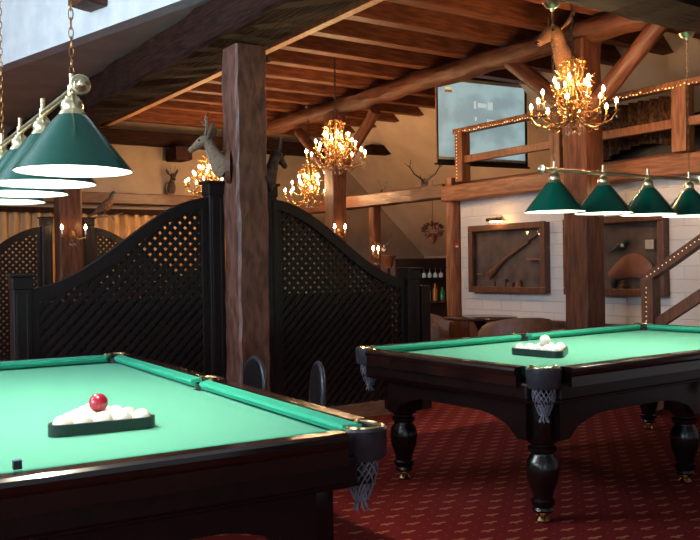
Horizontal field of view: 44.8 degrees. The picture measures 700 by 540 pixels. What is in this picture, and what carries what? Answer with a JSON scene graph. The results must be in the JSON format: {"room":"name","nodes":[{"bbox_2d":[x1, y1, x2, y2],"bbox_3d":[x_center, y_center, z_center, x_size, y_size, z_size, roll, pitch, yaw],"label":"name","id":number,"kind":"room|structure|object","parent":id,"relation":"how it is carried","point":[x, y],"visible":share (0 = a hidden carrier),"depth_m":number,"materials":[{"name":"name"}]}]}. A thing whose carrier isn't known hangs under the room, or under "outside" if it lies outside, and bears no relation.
{"room":"games hall","nodes":[
{"label":"games hall","id":0,"kind":"room"},
{"bbox_2d":[0,0,205,71],"bbox_3d":[-3.705,-2.910,9.149,10.609,1.452,0.150,-1,0,42],"label":"skylight","id":1,"kind":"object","parent":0,"point":[32,30],"depth_m":8.30,"materials":[{"name":"glass"}]},
{"bbox_2d":[68,0,107,11],"bbox_3d":[-2.351,-2.509,7.735,0.310,0.252,0.300,-1,0,42],"label":"beam","id":2,"kind":"structure","parent":1,"relation":"attached to","point":[85,5],"depth_m":7.67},
{"bbox_2d":[0,0,209,127],"bbox_3d":[-3.447,-2.247,10.470,9.209,0.100,2.376,-1,0,42],"label":"ceiling","id":3,"kind":"structure","parent":0,"point":[23,86],"depth_m":9.24,"materials":[{"name":"brown paint"}]},
{"bbox_2d":[0,121,423,359],"bbox_3d":[-4.317,-1.150,13.689,14.300,5.000,0.202,-1,0,-33],"label":"wall","id":4,"kind":"structure","parent":0,"point":[149,165],"depth_m":14.71,"materials":[{"name":"beige paint"}]},
{"bbox_2d":[88,191,121,219],"bbox_3d":[-3.824,-0.957,13.041,0.695,0.514,0.257,-1,0,-43],"label":"mounted pheasant","id":5,"kind":"object","parent":4,"relation":"attached to","point":[106,205],"visible":0.9,"depth_m":13.00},
{"bbox_2d":[43,191,202,205],"bbox_3d":[-5.172,-1.133,12.897,7.600,0.198,0.188,-1,0,-33],"label":"beam","id":6,"kind":"structure","parent":4,"relation":"attached to","point":[87,197],"depth_m":13.89,"materials":[{"name":"brown wood"}]},
{"bbox_2d":[0,235,35,282],"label":"pleated curtain","id":7,"kind":"object","parent":6,"relation":"hanging from","point":[29,242],"depth_m":12.80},
{"bbox_2d":[0,206,55,282],"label":"pleated curtain","id":8,"kind":"object","parent":6,"relation":"hanging from","point":[14,220],"depth_m":12.87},
{"bbox_2d":[82,208,165,238],"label":"pleated curtain","id":9,"kind":"object","parent":6,"relation":"hanging from","point":[124,224],"depth_m":13.71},
{"bbox_2d":[165,165,177,194],"bbox_3d":[-2.956,-1.493,14.147,0.202,0.511,0.353,-1,0,-25],"label":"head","id":10,"kind":"object","parent":6,"relation":"on","point":[170,187],"visible":1,"depth_m":14.15},
{"bbox_2d":[97,127,324,156],"bbox_3d":[-2.301,-2.186,14.783,5.900,0.217,0.468,-1,0,-33],"label":"beam","id":11,"kind":"structure","parent":4,"relation":"attached to","point":[114,136],"depth_m":14.08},
{"bbox_2d":[166,146,191,162],"bbox_3d":[-2.838,-1.916,14.099,0.288,0.234,0.450,-1,0,-33],"label":"beam","id":12,"kind":"structure","parent":11,"relation":"attached to","point":[180,154],"depth_m":13.93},
{"bbox_2d":[293,184,444,213],"bbox_3d":[-0.128,-1.021,13.246,0.234,0.194,5.150,-1,0,-33],"label":"beam","id":13,"kind":"structure","parent":4,"relation":"attached to","point":[427,193],"depth_m":12.05,"materials":[{"name":"brown wood"}]},
{"bbox_2d":[406,161,441,187],"bbox_3d":[0.997,-1.283,11.336,0.541,0.391,0.123,-1,0,1],"label":"antler mount","id":14,"kind":"object","parent":13,"relation":"attached to","point":[424,182],"visible":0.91,"depth_m":11.33,"materials":[{"name":"brown wood"}]},
{"bbox_2d":[191,334,699,539],"bbox_3d":[2.019,1.284,8.007,22.000,0.001,24.000,-1,0,0],"label":"floor","id":15,"kind":"structure","parent":0,"point":[618,478],"depth_m":5.10,"materials":[{"name":"carpet"}]},
{"bbox_2d":[0,216,53,359],"bbox_3d":[-4.544,0.347,10.597,1.666,2.045,0.176,-1,0,-33],"label":"lattice screen","id":16,"kind":"object","parent":15,"relation":"on","point":[43,247],"visible":0.59,"depth_m":10.85,"materials":[{"name":"brown wood"}]},
{"bbox_2d":[54,188,82,300],"bbox_3d":[-3.678,-0.196,11.112,0.309,3.100,0.310,-1,0,-33],"label":"post","id":17,"kind":"object","parent":15,"relation":"on","point":[67,209],"visible":0.34,"depth_m":10.99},
{"bbox_2d":[60,224,87,246],"bbox_3d":[-3.558,-0.441,10.924,0.352,0.288,0.126,-1,0,-33],"label":"candle sconce","id":18,"kind":"object","parent":17,"relation":"attached to","point":[71,234],"visible":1,"depth_m":10.96,"materials":[{"name":"brown metal"}]},
{"bbox_2d":[5,180,226,379],"bbox_3d":[-1.704,0.325,6.421,1.666,2.045,0.176,-1,0,-33],"label":"lattice screen","id":19,"kind":"object","parent":15,"relation":"on","point":[26,318],"visible":0.66,"depth_m":6.51,"materials":[{"name":"brown wood"}]},
{"bbox_2d":[82,217,200,358],"bbox_3d":[-2.850,0.316,11.715,1.666,2.045,0.176,-1,0,-33],"label":"lattice screen","id":20,"kind":"object","parent":15,"relation":"on","point":[91,248],"visible":0.24,"depth_m":11.36,"materials":[{"name":"brown wood"}]},
{"bbox_2d":[0,352,386,539],"bbox_3d":[-1.314,0.935,3.615,1.671,0.842,3.050,-1,0,-31],"label":"table","id":21,"kind":"object","parent":15,"relation":"on","point":[220,455],"visible":0.95,"depth_m":2.65,"materials":[{"name":"fabric"}]},
{"bbox_2d":[12,459,21,469],"bbox_3d":[-0.875,0.510,2.233,0.022,0.024,0.022,-1,0,-31],"label":"cube","id":22,"kind":"object","parent":21,"relation":"on","point":[16,463],"visible":1,"depth_m":2.22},
{"bbox_2d":[0,355,110,370],"bbox_3d":[-2.050,0.554,4.825,1.403,0.053,0.052,-1,0,-31],"label":"cushion","id":23,"kind":"object","parent":21,"relation":"on","point":[57,362],"depth_m":5.00,"materials":[{"name":"fabric"}]},
{"bbox_2d":[52,415,71,424],"bbox_3d":[-0.994,0.536,2.937,0.068,0.068,0.068,-1,0,0],"label":"ball","id":24,"kind":"object","parent":21,"relation":"on","point":[62,419],"visible":0.59,"depth_m":2.92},
{"bbox_2d":[72,413,92,423],"bbox_3d":[-0.933,0.535,2.967,0.068,0.068,0.068,-1,0,0],"label":"ball","id":25,"kind":"object","parent":21,"relation":"on","point":[80,418],"visible":0.6,"depth_m":2.95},
{"bbox_2d":[48,414,154,437],"bbox_3d":[-0.924,0.547,3.103,0.368,0.041,0.332,-1,0,-26],"label":"rack","id":26,"kind":"object","parent":21,"relation":"on","point":[99,427],"visible":0.7,"depth_m":2.95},
{"bbox_2d":[93,412,111,421],"bbox_3d":[-0.872,0.534,2.997,0.068,0.068,0.068,-1,0,0],"label":"ball","id":27,"kind":"object","parent":21,"relation":"on","point":[101,416],"visible":0.56,"depth_m":2.98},
{"bbox_2d":[102,408,116,417],"bbox_3d":[-0.868,0.533,3.065,0.068,0.068,0.068,-1,0,0],"label":"ball","id":28,"kind":"object","parent":21,"relation":"on","point":[110,411],"visible":0.34,"depth_m":3.05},
{"bbox_2d":[89,393,107,411],"bbox_3d":[-0.908,0.479,3.067,0.068,0.068,0.068,-1,0,0],"label":"ball","id":29,"kind":"object","parent":28,"relation":"on","point":[98,402],"visible":0.98,"depth_m":3.04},
{"bbox_2d":[112,410,131,419],"bbox_3d":[-0.811,0.533,3.027,0.068,0.068,0.068,-1,0,0],"label":"ball","id":30,"kind":"object","parent":21,"relation":"on","point":[121,414],"visible":0.62,"depth_m":3.01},
{"bbox_2d":[132,408,150,417],"bbox_3d":[-0.750,0.531,3.058,0.068,0.068,0.068,-1,0,0],"label":"ball","id":31,"kind":"object","parent":21,"relation":"on","point":[141,412],"visible":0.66,"depth_m":3.04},
{"bbox_2d":[114,355,201,386],"bbox_3d":[-1.075,0.541,4.602,0.052,0.053,1.351,-1,0,-31],"label":"cushion","id":32,"kind":"object","parent":21,"relation":"on","point":[177,377],"depth_m":4.48,"materials":[{"name":"fabric"}]},
{"bbox_2d":[0,428,344,473],"bbox_3d":[-0.590,0.544,2.401,1.403,0.053,0.052,-1,0,-31],"label":"cushion","id":33,"kind":"object","parent":21,"relation":"on","point":[341,429],"depth_m":2.42,"materials":[{"name":"fabric"}]},
{"bbox_2d":[199,380,361,429],"bbox_3d":[-0.331,0.536,3.367,0.052,0.053,1.351,-1,0,-31],"label":"cushion","id":34,"kind":"object","parent":21,"relation":"on","point":[294,413],"depth_m":3.27,"materials":[{"name":"fabric"}]},
{"bbox_2d":[222,43,270,391],"bbox_3d":[-0.826,-0.218,6.788,0.292,3.100,0.291,-1,0,-33],"label":"post","id":35,"kind":"object","parent":15,"relation":"on","point":[245,207],"visible":0.8,"depth_m":6.67,"materials":[{"name":"wood"}]},
{"bbox_2d":[187,115,230,182],"bbox_3d":[-1.098,-0.948,6.719,0.371,0.538,0.213,-1,0,-2],"label":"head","id":36,"kind":"object","parent":35,"relation":"attached to","point":[220,163],"visible":1,"depth_m":6.68},
{"bbox_2d":[265,138,286,192],"bbox_3d":[-0.635,-0.847,6.895,0.202,0.447,0.354,-1,0,6],"label":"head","id":37,"kind":"object","parent":35,"relation":"attached to","point":[276,157],"visible":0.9,"depth_m":6.84},
{"bbox_2d":[242,356,266,390],"bbox_3d":[-0.785,0.947,5.355,0.450,0.786,0.428,-1,0,-28],"label":"chair","id":38,"kind":"object","parent":15,"relation":"on","point":[254,373],"visible":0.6,"depth_m":5.40,"materials":[{"name":"black leather"}]},
{"bbox_2d":[309,361,325,406],"bbox_3d":[-0.385,0.943,5.055,0.450,0.786,0.428,-1,0,-14],"label":"chair","id":39,"kind":"object","parent":15,"relation":"on","point":[317,386],"visible":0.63,"depth_m":5.03,"materials":[{"name":"leather"}]},
{"bbox_2d":[324,112,347,291],"bbox_3d":[-0.194,-0.453,11.997,0.251,3.500,0.249,-1,0,-33],"label":"post","id":40,"kind":"object","parent":15,"relation":"on","point":[335,186],"visible":0.31,"depth_m":11.91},
{"bbox_2d":[294,128,324,173],"bbox_3d":[-0.514,-1.722,12.451,0.161,0.832,0.994,-1,0,-33],"label":"diagonal beam","id":41,"kind":"structure","parent":40,"relation":"attached to","point":[299,133],"depth_m":12.49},
{"bbox_2d":[335,107,379,176],"bbox_3d":[0.091,-1.725,11.534,0.158,0.845,0.986,-1,0,-33],"label":"diagonal beam","id":42,"kind":"structure","parent":40,"relation":"attached to","point":[373,113],"depth_m":11.35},
{"bbox_2d":[267,184,422,416],"bbox_3d":[-0.062,0.295,7.504,1.666,2.045,0.176,-1,0,-33],"label":"lattice screen","id":43,"kind":"object","parent":15,"relation":"on","point":[406,287],"visible":0.63,"depth_m":7.41,"materials":[{"name":"brown wood"}]},
{"bbox_2d":[369,206,381,289],"bbox_3d":[0.378,0.176,12.514,0.142,2.220,0.147,-1,0,-33],"label":"post","id":44,"kind":"object","parent":15,"relation":"on","point":[374,211],"visible":0.37,"depth_m":12.46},
{"bbox_2d":[381,255,395,285],"bbox_3d":[0.648,0.511,14.200,0.280,1.525,0.280,-1,0,0],"label":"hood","id":45,"kind":"object","parent":15,"relation":"on","point":[388,260],"visible":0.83,"depth_m":14.12,"materials":[{"name":"metal"}]},
{"bbox_2d":[395,258,447,316],"bbox_3d":[1.142,0.548,12.721,0.810,1.450,0.530,-1,0,-13],"label":"bar cabinet","id":46,"kind":"object","parent":15,"relation":"on","point":[438,307],"visible":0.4,"depth_m":12.94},
{"bbox_2d":[396,299,446,303],"bbox_3d":[1.141,0.473,12.720,0.810,0.040,0.530,-1,0,-13],"label":"countertop","id":47,"kind":"structure","parent":46,"relation":"on","point":[432,301],"depth_m":12.50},
{"bbox_2d":[420,266,446,297],"bbox_3d":[1.129,0.191,12.727,0.560,0.485,0.350,-1,0,-13],"label":"glasses","id":48,"kind":"object","parent":47,"relation":"on","point":[438,274],"visible":0.67,"depth_m":12.67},
{"bbox_2d":[430,303,447,316],"bbox_3d":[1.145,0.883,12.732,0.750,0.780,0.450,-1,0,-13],"label":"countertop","id":49,"kind":"structure","parent":46,"relation":"on","point":[440,309],"depth_m":12.54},
{"bbox_2d":[419,285,431,408],"bbox_3d":[0.696,0.724,8.002,0.110,1.160,0.080,-1,0,-33],"label":"divider panel","id":50,"kind":"object","parent":15,"relation":"on","point":[425,318],"visible":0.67,"depth_m":7.96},
{"bbox_2d":[430,313,453,339],"bbox_3d":[0.971,0.888,10.320,0.710,0.800,0.800,-1,0,20],"label":"tub chair","id":51,"kind":"object","parent":15,"relation":"on","point":[441,328],"visible":0.12,"depth_m":10.55,"materials":[{"name":"brown leather"}]},
{"bbox_2d":[445,177,461,337],"bbox_3d":[1.350,0.044,11.036,0.156,2.470,0.156,-1,0,-33],"label":"post","id":52,"kind":"object","parent":15,"relation":"on","point":[453,219],"visible":0.67,"depth_m":10.98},
{"bbox_2d":[443,314,517,331],"bbox_3d":[1.484,0.906,9.655,0.840,0.755,0.840,-1,0,0],"label":"round table","id":53,"kind":"object","parent":15,"relation":"on","point":[479,320],"visible":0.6,"depth_m":9.53,"materials":[{"name":"wood"}]},
{"bbox_2d":[478,318,554,335],"bbox_3d":[1.761,0.883,8.910,0.800,0.800,0.710,-1,0,-10],"label":"tub chair","id":54,"kind":"object","parent":15,"relation":"on","point":[506,326],"visible":0.27,"depth_m":8.61,"materials":[{"name":"brown leather"}]},
{"bbox_2d":[355,323,699,523],"bbox_3d":[1.704,0.879,5.654,3.050,0.842,1.671,-1,0,-36],"label":"table","id":55,"kind":"object","parent":15,"relation":"on","point":[542,401],"visible":0.91,"depth_m":4.83,"materials":[{"name":"brown wood"}]},
{"bbox_2d":[374,334,521,351],"bbox_3d":[0.694,0.508,5.819,1.351,0.053,0.052,-1,0,-36],"label":"cushion","id":56,"kind":"object","parent":55,"relation":"on","point":[510,338],"depth_m":5.81,"materials":[{"name":"fabric"}]},
{"bbox_2d":[373,348,527,374],"bbox_3d":[0.547,0.515,4.830,0.052,0.053,1.403,-1,0,-36],"label":"cushion","id":57,"kind":"object","parent":55,"relation":"on","point":[523,367],"depth_m":4.59,"materials":[{"name":"wood"}]},
{"bbox_2d":[512,346,567,357],"bbox_3d":[1.238,0.504,5.288,0.332,0.041,0.368,-1,0,-40],"label":"rack","id":58,"kind":"object","parent":55,"relation":"on","point":[515,351],"visible":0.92,"depth_m":5.16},
{"bbox_2d":[526,324,639,339],"bbox_3d":[1.866,0.486,6.657,1.351,0.053,0.052,-1,0,-36],"label":"cushion","id":59,"kind":"object","parent":55,"relation":"on","point":[557,334],"depth_m":6.62,"materials":[{"name":"fabric"}]},
{"bbox_2d":[558,349,698,366],"bbox_3d":[1.531,0.501,4.647,1.351,0.053,0.052,-1,0,-36],"label":"cushion","id":60,"kind":"object","parent":55,"relation":"on","point":[696,349],"depth_m":4.57,"materials":[{"name":"fabric"}]},
{"bbox_2d":[647,324,699,332],"bbox_3d":[2.850,0.472,6.474,0.052,0.053,1.403,-1,0,-36],"label":"cushion","id":61,"kind":"object","parent":55,"relation":"on","point":[650,327],"depth_m":6.82,"materials":[{"name":"fabric"}]},
{"bbox_3d":[1.237,0.491,5.288,0.068,0.068,0.068,-1,0,0],"label":"ball","id":62,"kind":"object","parent":55,"relation":"on","visible":0},
{"bbox_2d":[539,335,550,345],"bbox_3d":[1.207,0.436,5.262,0.068,0.068,0.068,-1,0,0],"label":"ball","id":63,"kind":"object","parent":62,"relation":"on","point":[544,339],"visible":0.93,"depth_m":5.24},
{"bbox_2d":[562,37,604,328],"bbox_3d":[2.281,-0.472,8.299,0.300,3.500,0.299,-1,0,-33],"label":"post","id":64,"kind":"object","parent":15,"relation":"on","point":[583,234],"visible":0.62,"depth_m":8.18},
{"bbox_2d":[267,12,646,136],"bbox_3d":[0.558,-2.298,10.861,0.290,0.285,9.900,-1,0,-33],"label":"log beam","id":65,"kind":"structure","parent":64,"relation":"on","point":[603,26],"depth_m":9.68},
{"bbox_2d":[283,106,324,208],"bbox_3d":[-0.605,-1.652,12.492,0.712,1.495,0.712,-1,0,-30],"label":"chandelier","id":66,"kind":"object","parent":65,"relation":"hanging from","point":[309,193],"visible":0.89,"depth_m":12.47,"materials":[{"name":"brown metal"}]},
{"bbox_2d":[504,63,561,110],"bbox_3d":[1.957,-1.894,8.750,0.181,0.850,1.005,-1,0,-34],"label":"diagonal beam","id":67,"kind":"structure","parent":64,"relation":"attached to","point":[534,80],"depth_m":8.74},
{"bbox_2d":[535,8,584,87],"bbox_3d":[1.986,-2.087,7.996,0.326,0.718,0.568,-1,0,32],"label":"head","id":68,"kind":"object","parent":64,"relation":"attached to","point":[562,52],"visible":0.85,"depth_m":7.95},
{"bbox_2d":[588,23,667,115],"bbox_3d":[2.562,-1.906,7.830,0.175,0.854,1.005,-1,0,-33],"label":"diagonal beam","id":69,"kind":"structure","parent":64,"relation":"attached to","point":[650,35],"depth_m":7.77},
{"bbox_2d":[640,234,699,414],"bbox_3d":[3.930,-0.383,6.288,0.875,3.313,3.650,-1,0,-33],"label":"staircase","id":70,"kind":"structure","parent":15,"relation":"on","point":[650,284],"depth_m":7.42,"materials":[{"name":"brown wood"}]},
{"bbox_2d":[318,32,699,255],"bbox_3d":[4.966,-1.619,9.691,2.910,2.834,16.700,-1,0,-33],"label":"wall","id":71,"kind":"structure","parent":0,"point":[412,138],"depth_m":14.27,"materials":[{"name":"paint"}]},
{"bbox_2d":[364,144,390,155],"bbox_3d":[0.517,-2.108,14.962,0.500,0.173,0.214,-1,0,-33],"label":"beam","id":72,"kind":"structure","parent":71,"relation":"attached to","point":[371,149],"depth_m":14.84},
{"bbox_2d":[421,201,443,243],"bbox_3d":[1.236,-0.869,12.796,0.365,0.960,0.328,-1,0,0],"label":"bouquet","id":73,"kind":"object","parent":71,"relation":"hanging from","point":[432,236],"visible":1,"depth_m":12.77,"materials":[{"name":"red plant"}]},
{"bbox_2d":[434,77,529,168],"bbox_3d":[1.770,-2.001,11.325,1.580,1.256,0.070,-1,0,-27],"label":"projection screen","id":74,"kind":"object","parent":71,"relation":"hanging from","point":[473,101],"visible":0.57,"depth_m":11.32,"materials":[{"name":"blue fabric"}]},
{"bbox_2d":[460,175,699,325],"bbox_3d":[4.657,0.063,6.293,0.200,2.380,11.380,-1,0,-33],"label":"wall","id":75,"kind":"structure","parent":0,"point":[684,277],"depth_m":9.62,"materials":[{"name":"brick"}]},
{"bbox_2d":[468,221,550,293],"bbox_3d":[1.888,-0.140,10.205,0.105,0.830,1.300,-1,0,-33],"label":"display case","id":76,"kind":"object","parent":75,"relation":"attached to","point":[488,245],"visible":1,"depth_m":10.18,"materials":[{"name":"brown wood"}]},
{"bbox_2d":[484,279,514,286],"bbox_3d":[1.816,0.175,10.336,0.060,0.130,0.500,-1,0,-33],"label":"wooden block","id":77,"kind":"object","parent":76,"relation":"in","point":[499,282],"visible":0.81,"depth_m":10.28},
{"bbox_2d":[486,233,538,279],"bbox_3d":[1.960,-0.177,10.117,0.041,0.587,0.983,-1,0,-33],"label":"rifle","id":78,"kind":"object","parent":76,"relation":"in","point":[491,272],"visible":1,"depth_m":10.26,"materials":[{"name":"wood"}]},
{"bbox_2d":[460,320,620,337],"bbox_3d":[2.385,0.921,9.498,0.090,0.700,3.440,-1,0,-33],"label":"trim","id":79,"kind":"structure","parent":75,"relation":"attached to","point":[467,328],"depth_m":10.72,"materials":[{"name":"brown wood"}]},
{"bbox_2d":[441,151,699,201],"bbox_3d":[3.313,-1.006,8.029,0.277,0.219,7.350,-1,0,-33],"label":"beam","id":80,"kind":"structure","parent":75,"relation":"attached to","point":[676,165],"depth_m":9.48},
{"bbox_2d":[453,76,699,182],"bbox_3d":[3.326,-1.478,7.986,0.151,0.685,7.120,-1,0,-33],"label":"gallery railing","id":81,"kind":"object","parent":80,"relation":"on","point":[677,123],"visible":0.75,"depth_m":8.83,"materials":[{"name":"brown"}]},
{"bbox_2d":[602,96,671,160],"bbox_3d":[3.013,-1.468,9.207,0.118,0.658,1.362,-1,0,-33],"label":"curtain","id":82,"kind":"object","parent":81,"relation":"hanging from","point":[653,110],"visible":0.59,"depth_m":9.13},
{"bbox_2d":[562,216,669,296],"bbox_3d":[2.755,-0.147,8.890,0.105,0.830,1.300,-1,0,-33],"label":"display case","id":83,"kind":"object","parent":75,"relation":"attached to","point":[617,229],"visible":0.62,"depth_m":8.71,"materials":[{"name":"brown wood"}]},
{"bbox_2d":[609,239,630,252],"bbox_3d":[2.801,-0.250,8.826,0.075,0.136,0.283,-1,0,-33],"label":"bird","id":84,"kind":"object","parent":83,"relation":"in","point":[623,244],"visible":1,"depth_m":8.78},
{"bbox_2d":[608,253,653,279],"bbox_3d":[2.888,-0.026,8.706,0.081,0.290,0.601,-1,0,-33],"label":"saddle","id":85,"kind":"object","parent":83,"relation":"in","point":[635,265],"visible":0.8,"depth_m":8.68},
{"bbox_2d":[644,238,654,249],"bbox_3d":[3.007,-0.259,8.537,0.009,0.120,0.130,-1,0,-34],"label":"framed print","id":86,"kind":"object","parent":83,"relation":"attached to","point":[649,243],"visible":1,"depth_m":8.53,"materials":[{"name":"paper"}]},
{"bbox_2d":[460,149,699,183],"bbox_3d":[4.500,-1.158,8.812,2.650,0.040,7.350,-1,0,-33],"label":"floor","id":87,"kind":"structure","parent":0,"point":[625,160],"depth_m":9.07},
{"bbox_2d":[603,112,699,161],"bbox_3d":[3.403,-1.429,9.378,0.550,0.530,1.900,-1,0,-33],"label":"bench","id":88,"kind":"object","parent":87,"relation":"on","point":[644,150],"visible":0.02,"depth_m":9.16,"materials":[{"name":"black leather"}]},
{"bbox_3d":[0.053,-2.689,10.290,5.100,0.100,10.300,-1,0,-33],"label":"ceiling","id":89,"kind":"structure","parent":0,"visible":0},
{"bbox_2d":[123,115,323,137],"bbox_3d":[-1.997,-2.519,14.567,4.080,0.220,0.140,-1,0,-33],"label":"joist","id":90,"kind":"object","parent":89,"relation":"attached to","point":[136,118],"visible":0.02,"depth_m":13.99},
{"bbox_2d":[136,108,354,132],"bbox_3d":[-1.639,-2.522,14.024,4.080,0.220,0.140,-1,0,-33],"label":"joist","id":91,"kind":"object","parent":89,"relation":"attached to","point":[159,112],"visible":0.21,"depth_m":13.42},
{"bbox_2d":[152,100,375,127],"bbox_3d":[-1.282,-2.525,13.482,4.080,0.220,0.140,-1,0,-33],"label":"joist","id":92,"kind":"object","parent":89,"relation":"attached to","point":[169,104],"visible":0.21,"depth_m":12.84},
{"bbox_2d":[184,112,223,195],"bbox_3d":[-2.148,-1.831,12.891,0.712,1.495,0.712,-1,0,-19],"label":"chandelier","id":93,"kind":"object","parent":92,"relation":"hanging from","point":[208,176],"visible":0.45,"depth_m":12.84,"materials":[{"name":"brown metal"}]},
{"bbox_2d":[169,92,398,122],"bbox_3d":[-0.924,-2.527,12.939,4.080,0.220,0.140,-1,0,-33],"label":"joist","id":94,"kind":"object","parent":89,"relation":"attached to","point":[192,97],"visible":0.36,"depth_m":12.75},
{"bbox_2d":[186,83,423,116],"bbox_3d":[-0.566,-2.530,12.396,4.080,0.220,0.140,-1,0,-33],"label":"joist","id":95,"kind":"object","parent":89,"relation":"attached to","point":[206,88],"visible":0.43,"depth_m":12.26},
{"bbox_2d":[206,75,434,108],"bbox_3d":[-0.208,-2.533,11.854,4.080,0.220,0.140,-1,0,-33],"label":"joist","id":96,"kind":"object","parent":89,"relation":"attached to","point":[274,84],"visible":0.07,"depth_m":11.66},
{"bbox_2d":[304,57,366,174],"bbox_3d":[-0.174,-1.877,10.075,0.712,1.495,0.712,-1,0,-34],"label":"chandelier","id":97,"kind":"object","parent":89,"relation":"hanging from","point":[334,150],"visible":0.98,"depth_m":10.05,"materials":[{"name":"brown metal"}]},
{"bbox_2d":[266,49,420,79],"bbox_3d":[0.507,-2.538,10.768,4.080,0.220,0.141,-1,0,-33],"label":"joist","id":98,"kind":"object","parent":89,"relation":"attached to","point":[280,56],"visible":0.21,"depth_m":10.27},
{"bbox_2d":[266,63,434,97],"bbox_3d":[0.150,-2.535,11.311,4.080,0.220,0.141,-1,0,-33],"label":"joist","id":99,"kind":"object","parent":89,"relation":"attached to","point":[272,70],"visible":0.21,"depth_m":10.94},
{"bbox_2d":[280,35,525,84],"bbox_3d":[0.865,-2.540,10.226,4.080,0.220,0.140,-1,0,-33],"label":"joist","id":100,"kind":"object","parent":89,"relation":"attached to","point":[312,44],"visible":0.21,"depth_m":9.79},
{"bbox_2d":[310,19,555,73],"bbox_3d":[1.223,-2.543,9.683,4.080,0.220,0.140,-1,0,-33],"label":"joist","id":101,"kind":"object","parent":89,"relation":"attached to","point":[345,29],"visible":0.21,"depth_m":9.23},
{"bbox_2d":[345,1,621,65],"bbox_3d":[1.581,-2.546,9.140,4.080,0.220,0.140,-1,0,-33],"label":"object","id":102,"kind":"structure","parent":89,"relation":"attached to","point":[384,13],"depth_m":8.70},
{"bbox_2d":[384,0,673,54],"bbox_3d":[1.939,-2.548,8.598,4.080,0.220,0.140,-1,0,-33],"label":"joist","id":103,"kind":"object","parent":89,"relation":"attached to","point":[518,13],"visible":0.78,"depth_m":8.32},
{"bbox_2d":[528,4,619,135],"bbox_3d":[1.893,-1.893,7.248,0.712,1.495,0.712,-1,0,45],"label":"chandelier","id":104,"kind":"object","parent":89,"relation":"hanging from","point":[572,111],"visible":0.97,"depth_m":7.22,"materials":[{"name":"brown metal"}]},
{"bbox_2d":[524,0,699,38],"bbox_3d":[2.297,-2.551,8.055,4.080,0.220,0.140,-1,0,-33],"label":"joist","id":105,"kind":"object","parent":89,"relation":"attached to","point":[566,6],"visible":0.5,"depth_m":7.99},
{"bbox_3d":[0.297,-3.734,6.622,14.300,0.100,17.100,-1,0,-33],"label":"ceiling","id":106,"kind":"structure","parent":0,"visible":0},
{"bbox_2d":[0,0,132,204],"bbox_3d":[-1.258,-1.978,3.288,0.370,3.332,1.720,-1,0,-31],"label":"lamp","id":107,"kind":"object","parent":106,"relation":"hanging from","point":[68,151],"visible":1,"depth_m":2.78,"materials":[{"name":"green metal"}]},
{"bbox_2d":[0,133,45,204],"bbox_3d":[-1.584,-0.466,3.874,0.370,0.312,0.370,-1,0,0],"label":"lampshade","id":108,"kind":"object","parent":107,"relation":"attached to","point":[3,143],"depth_m":3.88,"materials":[{"name":"green metal"}]},
{"bbox_2d":[0,118,68,197],"bbox_3d":[-1.352,-0.467,3.489,0.370,0.312,0.370,-1,0,0],"label":"lampshade","id":109,"kind":"object","parent":107,"relation":"attached to","point":[18,137],"depth_m":3.48,"materials":[{"name":"green metal"}]},
{"bbox_2d":[0,98,96,188],"bbox_3d":[-1.119,-0.469,3.103,0.370,0.312,0.370,-1,0,0],"label":"lampshade","id":110,"kind":"object","parent":107,"relation":"attached to","point":[8,178],"depth_m":3.07,"materials":[{"name":"green metal"}]},
{"bbox_2d":[11,73,132,177],"bbox_3d":[-0.887,-0.470,2.718,0.370,0.312,0.370,-1,0,0],"label":"lampshade","id":111,"kind":"object","parent":107,"relation":"attached to","point":[71,145],"depth_m":2.64,"materials":[{"name":"green metal"}]},
{"bbox_3d":[4.527,-2.230,3.247,5.200,0.100,6.420,-1,0,-33],"label":"ceiling","id":112,"kind":"structure","parent":0,"visible":0},
{"bbox_2d":[7,0,357,149],"bbox_3d":[-0.437,-1.985,6.130,0.506,0.375,16.700,-1,0,-33],"label":"beam","id":113,"kind":"structure","parent":112,"relation":"attached to","point":[190,49],"depth_m":7.27,"materials":[{"name":"wood"}]},
{"bbox_2d":[557,0,699,32],"bbox_3d":[3.532,-1.922,6.626,6.750,0.367,0.486,-1,0,-33],"label":"beam","id":114,"kind":"structure","parent":113,"relation":"attached to","point":[684,15],"depth_m":5.62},
{"bbox_2d":[524,0,699,217],"bbox_3d":[1.819,-1.013,5.617,1.720,1.287,0.370,-1,0,-33],"label":"lamp","id":115,"kind":"object","parent":114,"relation":"hanging from","point":[554,197],"visible":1,"depth_m":5.46,"materials":[{"name":"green metal"}]},
{"bbox_2d":[524,161,585,213],"bbox_3d":[1.262,-0.515,5.248,0.369,0.312,0.369,-1,0,0],"label":"lampshade","id":116,"kind":"object","parent":115,"relation":"attached to","point":[554,198],"depth_m":5.17,"materials":[{"name":"green metal"}]},
{"bbox_2d":[574,165,633,214],"bbox_3d":[1.638,-0.522,5.495,0.369,0.312,0.369,-1,0,0],"label":"lampshade","id":117,"kind":"object","parent":115,"relation":"attached to","point":[603,199],"depth_m":5.41,"materials":[{"name":"green metal"}]},
{"bbox_2d":[620,168,677,215],"bbox_3d":[2.014,-0.529,5.743,0.369,0.312,0.369,-1,0,0],"label":"lampshade","id":118,"kind":"object","parent":115,"relation":"attached to","point":[648,201],"depth_m":5.66,"materials":[{"name":"green metal"}]},
{"bbox_2d":[661,172,699,217],"bbox_3d":[2.389,-0.536,5.991,0.369,0.312,0.369,-1,0,0],"label":"lampshade","id":119,"kind":"object","parent":115,"relation":"attached to","point":[687,204],"depth_m":5.92,"materials":[{"name":"green metal"}]},
{"bbox_3d":[-1.891,-2.611,9.607,1.100,0.030,9.300,-1,0,-33],"label":"ceiling","id":120,"kind":"structure","parent":0,"visible":0},
{"bbox_2d":[102,0,383,127],"bbox_3d":[-1.417,-2.470,9.918,0.091,0.270,9.300,-1,0,-33],"label":"beam","id":121,"kind":"structure","parent":120,"relation":"attached to","point":[359,5],"depth_m":8.82,"materials":[{"name":"brown wood"}]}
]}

